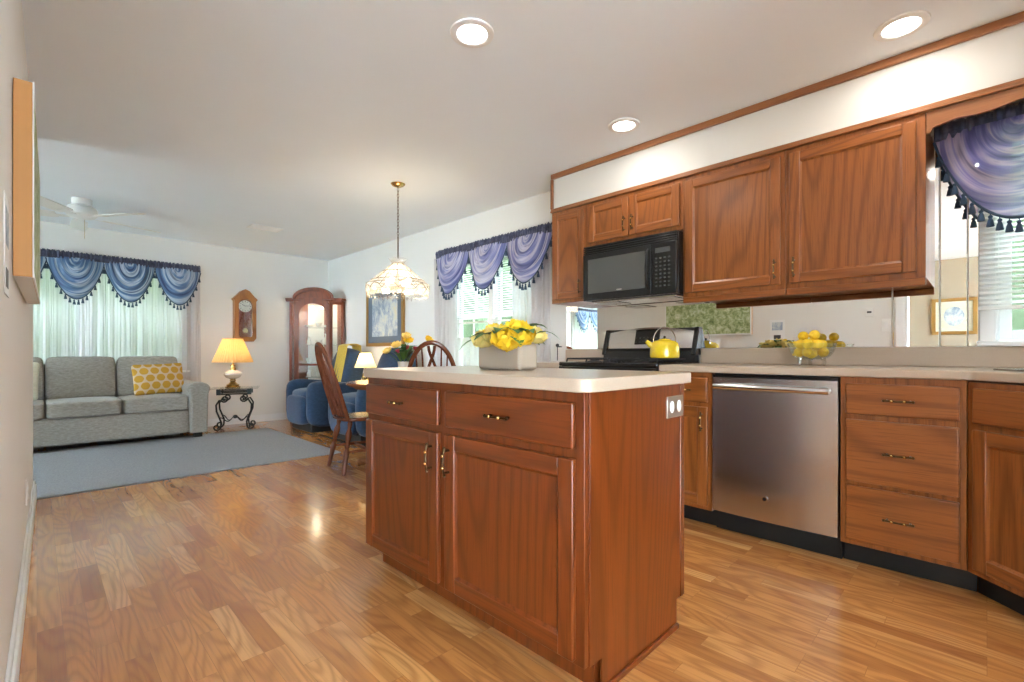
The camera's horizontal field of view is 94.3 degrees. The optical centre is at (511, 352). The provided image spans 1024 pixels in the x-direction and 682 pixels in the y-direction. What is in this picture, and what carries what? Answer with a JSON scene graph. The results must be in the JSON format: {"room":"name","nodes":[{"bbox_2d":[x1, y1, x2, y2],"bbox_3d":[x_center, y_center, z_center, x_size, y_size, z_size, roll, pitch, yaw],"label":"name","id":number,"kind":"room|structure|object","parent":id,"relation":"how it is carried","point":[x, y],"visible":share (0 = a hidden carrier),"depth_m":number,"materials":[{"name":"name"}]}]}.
{"room":"kitchen","nodes":[
{"label":"kitchen","id":0,"kind":"room"},
{"bbox_2d":[0,0,32,681],"bbox_3d":[-1.909,-0.235,1.740,0.151,2.440,3.922,0,0,-44],"label":"wall","id":1,"kind":"structure","parent":0,"point":[16,316],"depth_m":1.43,"materials":[{"name":"paint"}]},
{"bbox_2d":[3,190,8,297],"bbox_3d":[-1.356,-0.285,1.274,0.004,0.260,0.170,0,0,-44],"label":"calendar","id":2,"kind":"object","parent":1,"relation":"attached to","point":[5,201],"visible":1,"depth_m":1.23,"materials":[{"name":"white paper"}]},
{"bbox_2d":[6,207,8,249],"bbox_3d":[-1.355,-0.335,1.275,0.001,0.100,0.120,0,0,-45],"label":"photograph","id":3,"kind":"object","parent":2,"relation":"attached to","point":[7,214],"depth_m":1.28},
{"bbox_2d":[6,267,8,288],"bbox_3d":[-1.355,-0.200,1.275,0.001,0.050,0.080,0,0,-44],"label":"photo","id":4,"kind":"object","parent":2,"relation":"attached to","point":[7,272],"depth_m":1.27},
{"bbox_2d":[5,480,36,681],"bbox_3d":[-1.871,0.922,1.786,0.118,0.125,3.932,0,0,-45],"label":"baseboard","id":5,"kind":"structure","parent":1,"relation":"attached to","point":[15,649],"depth_m":1.68,"materials":[{"name":"white wood"}]},
{"bbox_2d":[13,77,39,304],"bbox_3d":[-1.952,-0.552,1.923,0.047,0.624,1.184,0,0,-44],"label":"canvas painting","id":6,"kind":"object","parent":1,"relation":"attached to","point":[26,169],"visible":1,"depth_m":1.50,"materials":[{"name":"brown"}]},
{"bbox_2d":[25,479,27,505],"bbox_3d":[-2.322,0.665,2.274,0.009,0.115,0.070,0,0,-44],"label":"wall outlet","id":7,"kind":"object","parent":1,"relation":"attached to","point":[26,482],"visible":0.99,"depth_m":2.25,"materials":[{"name":"white plastic"}]},
{"bbox_2d":[40,221,327,418],"bbox_3d":[-5.876,-0.235,4.646,8.260,2.440,0.140,0,0,-45],"label":"wall","id":8,"kind":"structure","parent":0,"point":[271,278],"depth_m":6.59,"materials":[{"name":"paint"}]},
{"bbox_2d":[40,248,200,309],"bbox_3d":[-4.924,-0.847,5.328,2.471,0.608,0.109,0,0,-45],"label":"swag valance","id":9,"kind":"object","parent":8,"relation":"attached to","point":[76,274],"visible":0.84,"depth_m":5.61,"materials":[{"name":"blue fabric"}]},
{"bbox_2d":[75,300,189,371],"bbox_3d":[-4.969,-0.400,5.521,2.040,1.410,0.185,0,0,-45],"label":"window","id":10,"kind":"structure","parent":8,"relation":"in","point":[76,301],"depth_m":5.48,"materials":[{"name":"white"}]},
{"bbox_2d":[33,263,74,363],"bbox_3d":[-5.388,-0.060,4.984,1.208,2.030,0.036,0,0,-45],"label":"sheer curtain","id":11,"kind":"object","parent":10,"relation":"hanging from","point":[54,318],"visible":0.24,"depth_m":5.27,"materials":[{"name":"white fabric"}]},
{"bbox_2d":[79,274,200,381],"bbox_3d":[-4.526,-0.060,5.846,1.207,2.030,0.036,0,0,-45],"label":"sheer curtain","id":12,"kind":"object","parent":10,"relation":"hanging from","point":[109,328],"visible":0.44,"depth_m":5.82,"materials":[{"name":"white fabric"}]},
{"bbox_2d":[231,289,257,341],"bbox_3d":[-3.726,-0.522,6.618,0.309,0.725,0.109,0,0,-45],"label":"wall clock","id":13,"kind":"object","parent":8,"relation":"attached to","point":[244,302],"visible":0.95,"depth_m":6.59,"materials":[{"name":"brown wood"}]},
{"bbox_2d":[208,413,286,426],"bbox_3d":[-5.750,0.935,4.662,8.060,0.100,0.015,0,0,-45],"label":"baseboard","id":14,"kind":"structure","parent":8,"relation":"attached to","point":[277,416],"depth_m":6.73,"materials":[{"name":"white"}]},
{"bbox_2d":[19,419,1023,681],"bbox_3d":[-1.732,1.035,0.672,8.500,0.100,11.800,0,0,-45],"label":"floor","id":15,"kind":"structure","parent":0,"point":[268,572],"depth_m":1.85,"materials":[{"name":"brown wood"}]},
{"bbox_2d":[33,428,340,499],"bbox_3d":[-4.038,0.979,3.840,4.520,0.012,2.140,0,0,-45],"label":"area rug","id":16,"kind":"object","parent":15,"relation":"on","point":[68,471],"visible":0.8,"depth_m":4.38,"materials":[{"name":"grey carpet"}]},
{"bbox_2d":[33,356,209,447],"bbox_3d":[-4.619,0.505,5.118,2.185,0.935,0.890,0,0,-45],"label":"sofa","id":17,"kind":"object","parent":16,"relation":"on","point":[81,399],"visible":0.8,"depth_m":5.12,"materials":[{"name":"grey fabric"}]},
{"bbox_2d":[33,362,39,399],"bbox_3d":[-4.964,0.285,4.695,0.410,0.385,0.176,0,0,-37],"label":"throw pillow","id":18,"kind":"object","parent":17,"relation":"on","point":[36,365],"visible":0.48,"depth_m":4.79,"materials":[{"name":"beige fabric"}]},
{"bbox_2d":[33,400,43,419],"bbox_3d":[-4.957,0.568,4.617,0.584,0.184,0.660,0,0,-45],"label":"seat cushion","id":19,"kind":"object","parent":17,"relation":"on","point":[38,405],"depth_m":4.57,"materials":[{"name":"grey fabric"}]},
{"bbox_2d":[33,357,43,399],"bbox_3d":[-5.197,0.283,4.858,0.580,0.490,0.310,0,0,-45],"label":"cushion","id":20,"kind":"object","parent":17,"relation":"on","point":[35,359],"depth_m":4.98,"materials":[{"name":"grey fabric"}]},
{"bbox_2d":[45,356,115,399],"bbox_3d":[-4.781,0.283,5.274,0.577,0.490,0.310,0,0,-45],"label":"cushion","id":21,"kind":"object","parent":17,"relation":"on","point":[67,376],"depth_m":5.17,"materials":[{"name":"grey fabric"}]},
{"bbox_2d":[45,396,121,418],"bbox_3d":[-4.541,0.568,5.034,0.581,0.184,0.660,0,0,-45],"label":"seat cushion","id":22,"kind":"object","parent":17,"relation":"on","point":[56,407],"depth_m":4.84,"materials":[{"name":"grey fabric"}]},
{"bbox_2d":[116,356,177,395],"bbox_3d":[-4.364,0.283,5.691,0.583,0.490,0.310,0,0,-45],"label":"cushion","id":23,"kind":"object","parent":17,"relation":"on","point":[124,378],"depth_m":5.48,"materials":[{"name":"grey fabric"}]},
{"bbox_2d":[117,393,187,412],"bbox_3d":[-4.123,0.568,5.451,0.587,0.184,0.660,0,0,-45],"label":"seat cushion","id":24,"kind":"object","parent":17,"relation":"on","point":[129,402],"depth_m":5.25,"materials":[{"name":"grey fabric"}]},
{"bbox_2d":[131,363,183,395],"bbox_3d":[-4.119,0.300,5.540,0.190,0.361,0.498,0,0,39],"label":"throw pillow","id":25,"kind":"object","parent":17,"relation":"on","point":[150,378],"visible":0.94,"depth_m":5.47,"materials":[{"name":"yellow fabric"}]},
{"bbox_2d":[210,386,258,430],"bbox_3d":[-3.592,0.714,6.166,0.540,0.534,0.480,0,0,-25],"label":"side table","id":26,"kind":"object","parent":15,"relation":"on","point":[244,390],"visible":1,"depth_m":6.09,"materials":[{"name":"black metal"}]},
{"bbox_2d":[211,338,252,387],"bbox_3d":[-3.627,0.117,6.173,0.474,0.660,0.474,0,0,-45],"label":"table lamp","id":27,"kind":"object","parent":26,"relation":"on","point":[230,350],"visible":1,"depth_m":6.06,"materials":[{"name":"yellow fabric"}]},
{"bbox_2d":[285,287,345,380],"bbox_3d":[-2.906,0.010,7.207,0.847,1.950,0.620,0,0,0],"label":"curio cabinet","id":28,"kind":"object","parent":15,"relation":"on","point":[298,304],"visible":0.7,"depth_m":6.96,"materials":[{"name":"brown wood"}]},
{"bbox_2d":[306,367,312,376],"bbox_3d":[-3.036,0.288,7.107,0.098,0.141,0.100,0,0,-5],"label":"figurine","id":29,"kind":"object","parent":28,"relation":"on","point":[309,373],"visible":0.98,"depth_m":7.09,"materials":[{"name":"white ceramic"}]},
{"bbox_2d":[306,336,312,344],"bbox_3d":[-3.036,-0.192,7.107,0.098,0.141,0.100,0,0,-5],"label":"figurine","id":30,"kind":"object","parent":28,"relation":"on","point":[309,341],"visible":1,"depth_m":7.09,"materials":[{"name":"white ceramic"}]},
{"bbox_2d":[315,366,319,376],"bbox_3d":[-2.906,0.276,7.137,0.090,0.165,0.089,0,0,-45],"label":"vase","id":31,"kind":"object","parent":28,"relation":"on","point":[317,370],"visible":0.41,"depth_m":7.11,"materials":[{"name":"white"}]},
{"bbox_2d":[299,327,340,328],"bbox_3d":[-2.906,-0.378,7.114,0.547,0.006,0.547,0,0,45],"label":"shelf","id":32,"kind":"object","parent":28,"relation":"attached to","point":[299,327],"depth_m":7.10,"materials":[{"name":"clear glass"}]},
{"bbox_2d":[286,348,363,432],"bbox_3d":[-2.441,0.459,6.299,0.818,1.052,0.898,0,0,45],"label":"recliner","id":33,"kind":"object","parent":15,"relation":"on","point":[306,399],"visible":0.65,"depth_m":5.92,"materials":[{"name":"blue fabric"}]},
{"bbox_2d":[334,344,361,381],"bbox_3d":[-2.237,0.134,6.430,0.266,0.522,0.401,0,0,35],"label":"throw blanket","id":34,"kind":"object","parent":33,"relation":"on","point":[342,349],"visible":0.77,"depth_m":6.34,"materials":[{"name":"yellow fabric"}]},
{"bbox_2d":[315,342,367,475],"bbox_3d":[-1.359,0.448,4.056,0.602,1.080,0.444,0,0,-36],"label":"chair","id":35,"kind":"object","parent":15,"relation":"on","point":[332,389],"visible":0.74,"depth_m":3.91,"materials":[{"name":"brown wood"}]},
{"bbox_2d":[346,380,367,465],"bbox_3d":[-0.930,0.612,4.115,0.970,0.734,0.970,0,0,-45],"label":"dining table","id":36,"kind":"object","parent":15,"relation":"on","point":[358,384],"visible":0.09,"depth_m":3.90,"materials":[{"name":"brown wood"}]},
{"bbox_2d":[398,361,408,366],"bbox_3d":[-0.944,0.160,4.129,0.120,0.170,0.120,0,0,-45],"label":"flower vase","id":37,"kind":"object","parent":36,"relation":"on","point":[400,364],"visible":0.35,"depth_m":4.09,"materials":[{"name":"white ceramic"}]},
{"bbox_2d":[383,331,432,361],"bbox_3d":[-0.899,-0.030,4.121,0.358,0.313,0.312,0,0,-45],"label":"bouquet","id":38,"kind":"object","parent":37,"relation":"in","point":[405,351],"visible":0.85,"depth_m":4.10,"materials":[{"name":"yellow plant"}]},
{"bbox_2d":[328,348,415,444],"bbox_3d":[-1.585,0.459,5.529,0.818,1.052,0.898,0,0,45],"label":"recliner","id":39,"kind":"object","parent":15,"relation":"on","point":[355,399],"visible":0.33,"depth_m":5.17,"materials":[{"name":"blue fabric"}]},
{"bbox_2d":[408,340,455,366],"bbox_3d":[-0.603,0.448,3.687,0.445,1.080,0.602,0,0,-5],"label":"chair","id":40,"kind":"object","parent":15,"relation":"on","point":[430,342],"visible":0.12,"depth_m":3.42,"materials":[{"name":"brown wood"}]},
{"bbox_2d":[364,366,690,681],"bbox_3d":[-0.028,0.528,1.964,1.283,0.914,0.684,0,0,45],"label":"kitchen island","id":41,"kind":"object","parent":15,"relation":"on","point":[545,505],"visible":1,"depth_m":1.55,"materials":[{"name":"brown wood"}]},
{"bbox_2d":[364,366,690,392],"bbox_3d":[-0.019,0.090,1.973,1.283,0.039,0.658,0,0,45],"label":"island countertop","id":42,"kind":"structure","parent":41,"relation":"on","point":[549,379],"depth_m":1.59,"materials":[{"name":"beige laminate"}]},
{"bbox_2d":[479,343,536,369],"bbox_3d":[-0.021,0.015,2.029,0.110,0.112,0.260,0,0,-45],"label":"planter box","id":43,"kind":"object","parent":42,"relation":"on","point":[524,357],"visible":0.72,"depth_m":1.96,"materials":[{"name":"ceramic"}]},
{"bbox_2d":[458,318,556,351],"bbox_3d":[-0.012,-0.076,2.010,0.308,0.147,0.379,0,0,-31],"label":"flower arrangement","id":44,"kind":"object","parent":43,"relation":"in","point":[507,337],"visible":1,"depth_m":1.93,"materials":[{"name":"yellow plant"}]},
{"bbox_2d":[666,395,682,418],"bbox_3d":[0.580,0.190,1.691,0.006,0.076,0.120,0,0,45],"label":"outlet","id":45,"kind":"object","parent":41,"relation":"attached to","point":[674,403],"depth_m":1.68,"materials":[{"name":"white plastic"}]},
{"bbox_2d":[670,400,680,412],"bbox_3d":[0.582,0.190,1.689,0.008,0.042,0.084,0,0,45],"label":"socket","id":46,"kind":"object","parent":41,"relation":"attached to","point":[675,405],"depth_m":1.69,"materials":[{"name":"white plastic"}]},
{"bbox_2d":[559,327,700,370],"bbox_3d":[0.806,0.388,3.325,0.760,1.155,0.695,0,0,45],"label":"gas stove","id":47,"kind":"object","parent":15,"relation":"on","point":[622,349],"visible":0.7,"depth_m":3.35,"materials":[{"name":"black metal"}]},
{"bbox_2d":[559,361,698,367],"bbox_3d":[0.814,0.076,3.333,0.760,0.027,0.595,0,0,45],"label":"cooktop","id":48,"kind":"object","parent":47,"relation":"in","point":[577,364],"depth_m":3.15,"materials":[{"name":"black ceramic"}]},
{"bbox_2d":[644,327,679,357],"bbox_3d":[1.004,-0.071,3.139,0.200,0.208,0.190,0,0,41],"label":"tea kettle","id":49,"kind":"object","parent":47,"relation":"on","point":[664,347],"visible":0.98,"depth_m":3.07,"materials":[{"name":"yellow metal"}]},
{"bbox_2d":[666,371,716,525],"bbox_3d":[1.198,0.548,2.954,0.310,0.874,0.638,0,0,45],"label":"base cabinet","id":50,"kind":"object","parent":15,"relation":"on","point":[697,393],"visible":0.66,"depth_m":2.71,"materials":[{"name":"brown wood"}]},
{"bbox_2d":[712,373,843,558],"bbox_3d":[1.496,0.549,2.609,0.592,0.872,0.647,0,0,45],"label":"dishwasher","id":51,"kind":"object","parent":15,"relation":"on","point":[776,439],"visible":0.99,"depth_m":2.40,"materials":[{"name":"silver metal"}]},
{"bbox_2d":[841,377,977,591],"bbox_3d":[1.893,0.548,2.258,0.458,0.874,0.638,0,0,45],"label":"base cabinet","id":52,"kind":"object","parent":15,"relation":"on","point":[904,442],"visible":0.97,"depth_m":2.05,"materials":[{"name":"brown wood"}]},
{"bbox_2d":[968,380,1023,615],"bbox_3d":[2.265,0.551,1.491,1.205,0.868,1.188,0,0,45],"label":"base cabinet","id":53,"kind":"object","parent":15,"relation":"on","point":[995,409],"visible":0.99,"depth_m":1.81,"materials":[{"name":"brown wood"}]},
{"bbox_2d":[659,346,1023,383],"bbox_3d":[1.781,0.040,1.952,1.235,0.141,2.552,0,0,-45],"label":"countertop","id":54,"kind":"structure","parent":53,"relation":"on","point":[941,363],"depth_m":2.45,"materials":[{"name":"beige laminate"}]},
{"bbox_2d":[993,369,1023,371],"bbox_3d":[2.143,-0.080,1.619,0.440,0.300,0.560,0,0,0],"label":"sink","id":55,"kind":"object","parent":54,"relation":"in","point":[1021,370],"visible":1,"depth_m":1.84,"materials":[{"name":"silver metal"}]},
{"bbox_3d":[1.651,0.007,2.620,0.236,0.124,0.236,0,0,-45],"label":"glass bowl","id":56,"kind":"object","parent":54,"relation":"on","visible":0},
{"bbox_2d":[792,348,802,356],"bbox_3d":[1.610,-0.004,2.661,0.060,0.054,0.055,0,0,14],"label":"lemon","id":57,"kind":"object","parent":56,"relation":"in","point":[797,352],"visible":0.59,"depth_m":2.65,"materials":[{"name":"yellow food"}]},
{"bbox_2d":[793,340,803,348],"bbox_3d":[1.592,-0.048,2.620,0.064,0.053,0.055,0,0,-22],"label":"lemon","id":58,"kind":"object","parent":56,"relation":"in","point":[798,344],"visible":0.66,"depth_m":2.61,"materials":[{"name":"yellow food"}]},
{"bbox_2d":[802,348,813,356],"bbox_3d":[1.609,-0.004,2.585,0.055,0.053,0.066,0,0,-24],"label":"lemon","id":59,"kind":"object","parent":56,"relation":"in","point":[809,352],"visible":0.94,"depth_m":2.57,"materials":[{"name":"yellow food"}]},
{"bbox_2d":[802,339,813,348],"bbox_3d":[1.596,-0.050,2.565,0.055,0.053,0.066,0,0,-29],"label":"lemon","id":60,"kind":"object","parent":56,"relation":"in","point":[807,343],"visible":1,"depth_m":2.55,"materials":[{"name":"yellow food"}]},
{"bbox_2d":[808,349,816,358],"bbox_3d":[1.651,0.004,2.620,0.067,0.053,0.055,0,0,-28],"label":"lemon","id":61,"kind":"object","parent":56,"relation":"in","point":[814,355],"visible":0.45,"depth_m":2.60,"materials":[{"name":"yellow food"}]},
{"bbox_3d":[1.651,-0.054,2.620,0.080,0.053,0.054,-1,0,-2],"label":"lemon","id":62,"kind":"object","parent":61,"relation":"on","visible":0},
{"bbox_2d":[808,330,820,339],"bbox_3d":[1.662,-0.100,2.609,0.066,0.053,0.055,0,0,21],"label":"lemon","id":63,"kind":"object","parent":62,"relation":"on","point":[814,334],"visible":0.99,"depth_m":2.59,"materials":[{"name":"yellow food"}]},
{"bbox_2d":[812,339,823,348],"bbox_3d":[1.648,-0.048,2.560,0.063,0.053,0.055,0,0,28],"label":"lemon","id":64,"kind":"object","parent":56,"relation":"in","point":[818,344],"visible":0.94,"depth_m":2.54,"materials":[{"name":"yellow food"}]},
{"bbox_2d":[817,347,828,356],"bbox_3d":[1.691,-0.004,2.581,0.055,0.053,0.067,0,0,-18],"label":"lemon","id":65,"kind":"object","parent":56,"relation":"in","point":[823,352],"visible":0.96,"depth_m":2.56,"materials":[{"name":"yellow food"}]},
{"label":"lemon","id":66,"kind":"object","parent":56,"relation":"in","visible":0},
{"bbox_2d":[798,331,808,339],"bbox_3d":[1.637,-0.095,2.670,0.064,0.053,0.055,0,0,-11],"label":"lemon","id":67,"kind":"object","parent":66,"relation":"on","point":[802,335],"visible":0.92,"depth_m":2.65,"materials":[{"name":"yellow food"}]},
{"bbox_3d":[0.408,0.548,3.744,0.383,0.874,0.639,0,0,45],"label":"base cabinet","id":68,"kind":"object","parent":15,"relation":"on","visible":0},
{"bbox_2d":[536,349,603,367],"bbox_3d":[0.407,0.040,3.754,0.600,0.141,0.407,0,0,-45],"label":"countertop","id":69,"kind":"structure","parent":68,"relation":"on","point":[570,353],"depth_m":3.92,"materials":[{"name":"beige laminate"}]},
{"bbox_2d":[536,361,574,367],"bbox_3d":[0.407,0.090,3.754,0.600,0.039,0.407,0,0,-45],"label":"countertop","id":70,"kind":"structure","parent":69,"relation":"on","point":[555,364],"depth_m":3.50,"materials":[{"name":"beige laminate"}]},
{"bbox_3d":[-1.824,0.693,6.095,0.320,0.585,0.260,0,0,-45],"label":"end table","id":71,"kind":"object","parent":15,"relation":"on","visible":0},
{"bbox_2d":[354,353,375,379],"bbox_3d":[-1.881,0.200,6.095,0.270,0.400,0.270,0,0,-45],"label":"table lamp","id":72,"kind":"object","parent":71,"relation":"on","point":[365,360],"visible":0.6,"depth_m":6.02,"materials":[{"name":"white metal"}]},
{"bbox_2d":[22,0,1023,260],"bbox_3d":[-1.732,-1.505,0.672,8.500,0.100,11.800,0,0,-45],"label":"ceiling","id":73,"kind":"structure","parent":0,"point":[209,120],"depth_m":2.64,"materials":[{"name":"paint"}]},
{"bbox_2d":[40,196,160,238],"bbox_3d":[-4.114,-1.270,4.538,1.274,0.370,1.224,0,0,-45],"label":"ceiling fan","id":74,"kind":"object","parent":73,"relation":"hanging from","point":[80,209],"visible":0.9,"depth_m":4.43,"materials":[{"name":"white plastic"}]},
{"bbox_2d":[247,224,282,232],"bbox_3d":[-2.873,-1.449,5.527,0.340,0.012,0.200,0,0,-45],"label":"ceiling vent","id":75,"kind":"object","parent":73,"relation":"in","point":[253,226],"visible":1,"depth_m":5.51,"materials":[{"name":"white metal"}]},
{"bbox_2d":[366,181,429,298],"bbox_3d":[-0.982,-0.962,4.090,0.540,0.986,0.540,0,0,-45],"label":"pendant light","id":76,"kind":"object","parent":73,"relation":"hanging from","point":[396,184],"visible":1,"depth_m":4.08,"materials":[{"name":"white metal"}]},
{"bbox_2d":[450,18,493,47],"bbox_3d":[-0.181,-1.450,2.161,0.200,0.010,0.200,0,0,-45],"label":"recessed light","id":77,"kind":"object","parent":73,"relation":"in","point":[466,32],"visible":1,"depth_m":2.15,"materials":[{"name":"white"}]},
{"bbox_2d":[608,117,639,132],"bbox_3d":[0.714,-1.450,3.034,0.200,0.010,0.200,0,0,-45],"label":"recessed light","id":78,"kind":"object","parent":73,"relation":"in","point":[627,124],"visible":1,"depth_m":3.03,"materials":[{"name":"white"}]},
{"bbox_2d":[873,10,930,41],"bbox_3d":[1.732,-1.450,2.114,0.200,0.010,0.200,0,0,-45],"label":"recessed light","id":79,"kind":"object","parent":73,"relation":"in","point":[903,25],"visible":1,"depth_m":2.10,"materials":[{"name":"white glass"}]},
{"bbox_2d":[328,104,1017,379],"bbox_3d":[0.110,-0.235,4.600,0.140,2.440,8.670,0,0,-45],"label":"wall","id":80,"kind":"structure","parent":0,"point":[348,275],"depth_m":5.71,"materials":[{"name":"paint"}]},
{"bbox_2d":[366,285,404,346],"bbox_3d":[-1.682,-0.475,6.266,0.940,0.770,0.033,0,0,45],"label":"framed print","id":81,"kind":"object","parent":80,"relation":"attached to","point":[385,313],"visible":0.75,"depth_m":6.24,"materials":[{"name":"brown"}]},
{"bbox_2d":[457,256,511,337],"bbox_3d":[-0.200,-0.390,4.877,1.380,1.390,0.185,0,0,45],"label":"window","id":82,"kind":"structure","parent":80,"relation":"in","point":[491,296],"depth_m":4.88,"materials":[{"name":"white"}]},
{"bbox_2d":[434,259,456,365],"bbox_3d":[-0.741,-0.060,5.293,0.428,2.030,0.036,0,0,45],"label":"sheer curtain","id":83,"kind":"object","parent":82,"relation":"hanging from","point":[445,311],"visible":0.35,"depth_m":5.31,"materials":[{"name":"white fabric"}]},
{"bbox_2d":[456,337,478,365],"bbox_3d":[-0.301,0.395,4.855,0.907,1.120,0.030,0,0,45],"label":"sheer curtain","id":84,"kind":"object","parent":82,"relation":"hanging from","point":[468,355],"visible":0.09,"depth_m":5.04,"materials":[{"name":"white fabric"}]},
{"bbox_2d":[457,265,487,324],"bbox_3d":[-0.434,-0.655,5.081,0.550,0.680,0.030,0,0,45],"label":"window blind","id":85,"kind":"object","parent":82,"relation":"attached to","point":[467,265],"visible":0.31,"depth_m":5.09,"materials":[{"name":"white plastic"}]},
{"bbox_2d":[493,255,511,321],"bbox_3d":[0.004,-0.655,4.643,0.550,0.680,0.030,0,0,45],"label":"window blind","id":86,"kind":"object","parent":82,"relation":"attached to","point":[498,278],"visible":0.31,"depth_m":4.74,"materials":[{"name":"white plastic"}]},
{"bbox_2d":[512,246,550,361],"bbox_3d":[0.173,-0.060,4.382,0.488,2.030,0.037,0,0,45],"label":"sheer curtain","id":87,"kind":"object","parent":82,"relation":"hanging from","point":[532,304],"visible":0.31,"depth_m":4.30,"materials":[{"name":"white fabric"}]},
{"bbox_2d":[435,222,551,299],"bbox_3d":[-0.265,-0.859,4.698,1.715,0.583,0.119,0,0,45],"label":"swag valance","id":88,"kind":"object","parent":80,"relation":"attached to","point":[526,250],"visible":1,"depth_m":4.59,"materials":[{"name":"purple fabric"}]},
{"bbox_2d":[552,204,594,305],"bbox_3d":[0.531,-0.769,3.837,0.350,0.739,0.334,0,0,45],"label":"upper cabinet","id":89,"kind":"object","parent":80,"relation":"attached to","point":[569,226],"visible":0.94,"depth_m":3.75,"materials":[{"name":"brown wood"}]},
{"bbox_2d":[566,349,603,360],"bbox_3d":[0.611,0.020,3.958,0.022,0.102,0.407,0,0,-45],"label":"backsplash","id":90,"kind":"structure","parent":80,"relation":"attached to","point":[570,353],"depth_m":3.97,"materials":[{"name":"beige laminate"}]},
{"bbox_2d":[587,178,682,246],"bbox_3d":[0.925,-0.972,3.443,0.762,0.334,0.334,0,0,45],"label":"upper cabinet","id":91,"kind":"object","parent":80,"relation":"attached to","point":[656,209],"visible":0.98,"depth_m":3.32,"materials":[{"name":"brown wood"}]},
{"bbox_2d":[583,230,682,305],"bbox_3d":[0.904,-0.580,3.398,0.728,0.420,0.420,0,0,45],"label":"microwave oven","id":92,"kind":"object","parent":91,"relation":"attached to","point":[645,269],"visible":0.96,"depth_m":3.25,"materials":[{"name":"black plastic"}]},
{"bbox_2d":[567,288,891,348],"bbox_3d":[1.261,-0.215,3.344,0.006,0.367,2.224,0,0,-45],"label":"wall mirror","id":93,"kind":"object","parent":80,"relation":"attached to","point":[857,318],"visible":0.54,"depth_m":3.03,"materials":[{"name":"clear mirror"}]},
{"bbox_2d":[683,150,786,302],"bbox_3d":[1.407,-0.732,2.962,0.599,0.815,0.334,0,0,45],"label":"upper cabinet","id":94,"kind":"object","parent":80,"relation":"attached to","point":[734,216],"visible":0.98,"depth_m":2.85,"materials":[{"name":"brown wood"}]},
{"bbox_2d":[786,113,930,295],"bbox_3d":[1.829,-0.732,2.539,0.594,0.815,0.334,0,0,45],"label":"upper cabinet","id":95,"kind":"object","parent":80,"relation":"attached to","point":[858,203],"visible":1,"depth_m":2.42,"materials":[{"name":"brown wood"}]},
{"bbox_2d":[550,78,1023,213],"bbox_3d":[1.621,-1.157,2.589,0.036,0.033,3.670,0,0,-45],"label":"trim","id":96,"kind":"structure","parent":95,"relation":"attached to","point":[1017,83],"depth_m":2.54,"materials":[{"name":"brown wood"}]},
{"bbox_2d":[926,86,1023,134],"bbox_3d":[2.374,-1.089,1.846,0.018,0.101,1.153,0,0,-45],"label":"valance board","id":97,"kind":"object","parent":95,"relation":"attached to","point":[938,117],"visible":1,"depth_m":2.14,"materials":[{"name":"brown wood"}]},
{"bbox_2d":[701,346,1023,367],"bbox_3d":[1.791,0.020,1.962,1.207,0.102,2.552,0,0,-45],"label":"backsplash","id":98,"kind":"structure","parent":80,"relation":"attached to","point":[1000,356],"depth_m":2.56,"materials":[{"name":"beige laminate"}]},
{"bbox_2d":[893,136,938,346],"bbox_3d":[2.116,-0.574,2.490,0.006,1.083,0.185,0,0,-45],"label":"wall mirror","id":99,"kind":"object","parent":80,"relation":"attached to","point":[915,308],"visible":0.49,"depth_m":2.46,"materials":[{"name":"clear mirror"}]},
{"bbox_2d":[940,165,966,346],"bbox_3d":[2.219,-0.574,2.387,0.006,1.083,0.099,0,0,-45],"label":"wall mirror","id":100,"kind":"object","parent":80,"relation":"attached to","point":[953,216],"visible":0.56,"depth_m":2.39,"materials":[{"name":"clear mirror"}]},
{"bbox_2d":[968,199,978,346],"bbox_3d":[2.270,-0.574,2.336,0.006,1.083,0.038,0,0,-45],"label":"wall mirror","id":101,"kind":"object","parent":80,"relation":"attached to","point":[973,225],"visible":0.56,"depth_m":2.33,"materials":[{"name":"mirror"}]},
{"bbox_2d":[977,211,1023,346],"bbox_3d":[2.607,-0.570,2.070,0.830,1.140,0.185,0,0,45],"label":"window","id":102,"kind":"structure","parent":80,"relation":"in","point":[996,330],"depth_m":2.29,"materials":[{"name":"white"}]},
{"bbox_2d":[978,208,1023,310],"bbox_3d":[2.535,-0.655,2.019,0.790,0.900,0.030,0,0,45],"label":"window blind","id":103,"kind":"object","parent":102,"relation":"attached to","point":[1011,245],"visible":0.54,"depth_m":2.24,"materials":[{"name":"white plastic"}]},
{"bbox_2d":[554,22,1023,208],"bbox_3d":[1.727,-1.312,2.691,0.273,0.285,3.663,0,0,-45],"label":"wall","id":104,"kind":"structure","parent":0,"point":[995,58],"depth_m":2.55,"materials":[{"name":"paint"}]},
{"bbox_2d":[550,180,553,208],"bbox_3d":[0.333,-1.294,3.891,0.036,0.242,0.022,0,0,-45],"label":"trim","id":105,"kind":"structure","parent":104,"relation":"attached to","point":[551,181],"depth_m":3.88,"materials":[{"name":"brown wood"}]},
{"bbox_2d":[551,11,1023,179],"bbox_3d":[1.620,-1.435,2.589,0.022,0.040,3.670,0,0,-45],"label":"trim","id":106,"kind":"structure","parent":104,"relation":"attached to","point":[1012,20],"depth_m":2.53,"materials":[{"name":"brown wood"}]},
{"bbox_2d":[933,102,1023,232],"bbox_3d":[2.471,-0.836,1.898,1.190,0.611,0.136,0,0,45],"label":"swag valance","id":107,"kind":"object","parent":104,"relation":"attached to","point":[982,154],"visible":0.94,"depth_m":2.17,"materials":[{"name":"purple"}]},
{"label":"outside","id":108,"kind":"structure","parent":0,"visible":0},
{"bbox_3d":[-1.414,1.285,2.828,30.000,0.100,34.000,0,0,-45],"label":"ground","id":109,"kind":"structure","parent":108,"visible":0},
{"bbox_2d":[463,219,1023,336],"bbox_3d":[2.298,-1.130,5.126,1.251,4.730,12.400,0,0,-45],"label":"hedge","id":110,"kind":"object","parent":109,"relation":"on","point":[1017,314],"visible":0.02,"depth_m":6.75,"materials":[{"name":"green plant"}]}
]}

